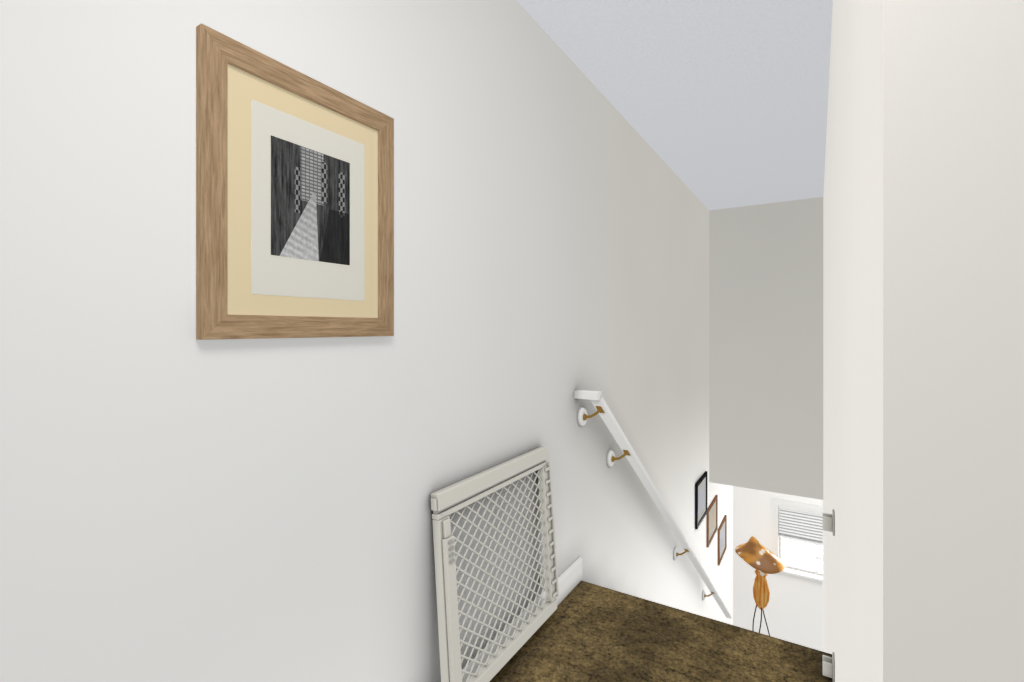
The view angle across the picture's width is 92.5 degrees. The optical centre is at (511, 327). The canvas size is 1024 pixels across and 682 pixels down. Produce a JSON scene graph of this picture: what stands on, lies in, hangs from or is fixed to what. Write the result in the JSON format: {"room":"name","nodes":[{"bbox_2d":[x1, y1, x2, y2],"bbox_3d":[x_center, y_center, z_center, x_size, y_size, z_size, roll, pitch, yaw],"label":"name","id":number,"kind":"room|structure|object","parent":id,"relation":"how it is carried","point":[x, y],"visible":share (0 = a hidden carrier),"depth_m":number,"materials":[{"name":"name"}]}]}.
{"room":"stair landing","nodes":[
{"label":"stair landing","id":0,"kind":"room"},
{"bbox_2d":[0,0,732,681],"bbox_3d":[0.596,1.490,2.868,0.120,5.660,8.940,0,0,32],"label":"wall","id":1,"kind":"structure","parent":0,"point":[175,506],"depth_m":1.13,"materials":[{"name":"paint"}]},
{"bbox_2d":[196,23,393,339],"bbox_3d":[-0.436,-0.260,1.073,0.019,0.562,0.467,0,0,32],"label":"picture","id":2,"kind":"object","parent":1,"relation":"attached to","point":[295,173],"visible":1,"depth_m":1.01,"materials":[{"name":"brown wood"}]},
{"bbox_2d":[431,446,558,681],"bbox_3d":[-0.014,0.792,1.685,0.094,0.635,0.712,0,0,32],"label":"baby gate","id":3,"kind":"object","parent":1,"relation":"attached to","point":[448,500],"visible":1,"depth_m":1.60,"materials":[{"name":"white plastic"}]},
{"bbox_2d":[462,556,581,681],"bbox_3d":[-0.660,1.128,0.723,0.014,0.104,3.730,0,0,32],"label":"baseboard","id":4,"kind":"structure","parent":1,"relation":"attached to","point":[567,581],"depth_m":1.96,"materials":[{"name":"white wood"}]},
{"bbox_2d":[574,390,730,618],"bbox_3d":[1.399,1.807,3.937,0.115,3.034,4.028,0,0,32],"label":"handrail","id":5,"kind":"object","parent":1,"relation":"attached to","point":[596,398],"visible":1,"depth_m":2.73,"materials":[{"name":"white wood"}]},
{"bbox_2d":[695,471,706,528],"bbox_3d":[1.812,1.635,4.684,0.020,0.412,0.481,0,0,32],"label":"picture","id":6,"kind":"object","parent":1,"relation":"attached to","point":[701,484],"visible":1,"depth_m":4.65,"materials":[{"name":"black"}]},
{"bbox_2d":[706,495,717,547],"bbox_3d":[2.109,2.023,5.161,0.020,0.376,0.538,0,0,32],"label":"picture","id":7,"kind":"object","parent":1,"relation":"attached to","point":[712,510],"visible":0.96,"depth_m":5.13,"materials":[{"name":"brown wood"}]},
{"bbox_2d":[717,515,726,564],"bbox_3d":[2.449,2.460,5.707,0.020,0.399,0.518,0,0,32],"label":"picture","id":8,"kind":"object","parent":1,"relation":"attached to","point":[722,530],"visible":1,"depth_m":5.67,"materials":[{"name":"brown wood"}]},
{"bbox_2d":[489,580,832,681],"bbox_3d":[0.692,1.330,-0.118,3.200,0.300,3.732,0,0,32],"label":"floor","id":9,"kind":"structure","parent":0,"point":[596,633],"depth_m":1.80,"materials":[{"name":"brown carpet"}]},
{"bbox_2d":[517,0,832,209],"bbox_3d":[1.556,-1.280,1.270,3.200,0.120,7.000,0,0,32],"label":"ceiling","id":10,"kind":"structure","parent":0,"point":[731,95],"depth_m":2.42,"materials":[{"name":"white paint"}]},
{"bbox_2d":[709,197,822,499],"bbox_3d":[2.503,0.130,4.873,1.000,2.940,0.120,0,0,32],"label":"wall","id":11,"kind":"structure","parent":0,"point":[766,260],"depth_m":4.81,"materials":[{"name":"paint"}]},
{"bbox_2d":[733,486,822,651],"bbox_3d":[4.132,2.900,5.862,2.720,2.840,0.120,0,0,32],"label":"wall","id":12,"kind":"structure","parent":0,"point":[793,612],"depth_m":6.30,"materials":[{"name":"paint"}]},
{"bbox_2d":[772,498,822,586],"bbox_3d":[3.790,2.670,6.042,1.070,0.980,0.165,0,0,32],"label":"window","id":13,"kind":"structure","parent":12,"relation":"in","point":[800,524],"depth_m":6.17,"materials":[{"name":"white"}]},
{"bbox_2d":[823,0,870,681],"bbox_3d":[1.881,1.490,2.814,0.120,5.660,5.434,0,0,32],"label":"wall","id":14,"kind":"structure","parent":0,"point":[847,175],"depth_m":0.95,"materials":[{"name":"paint"}]},
{"bbox_2d":[823,509,834,681],"bbox_3d":[1.064,0.892,1.647,0.034,0.555,0.060,0,0,32],"label":"bracket","id":15,"kind":"object","parent":14,"relation":"attached to","point":[828,519],"visible":1,"depth_m":1.63,"materials":[{"name":"white plastic"}]},
{"bbox_2d":[871,0,1023,681],"bbox_3d":[1.347,0.070,-0.125,2.320,2.820,0.120,0,0,32],"label":"wall","id":16,"kind":"structure","parent":0,"point":[947,76],"depth_m":0.41,"materials":[{"name":"paint"}]},
{"bbox_3d":[2.702,4.270,3.678,2.600,0.100,5.100,0,0,32],"label":"floor","id":17,"kind":"structure","parent":0,"visible":0},
{"bbox_2d":[735,536,785,635],"bbox_3d":[3.044,3.396,6.021,0.558,1.649,0.564,0,0,32],"label":"sculpture","id":18,"kind":"object","parent":17,"relation":"on","point":[765,562],"visible":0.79,"depth_m":5.95,"materials":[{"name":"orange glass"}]}
]}

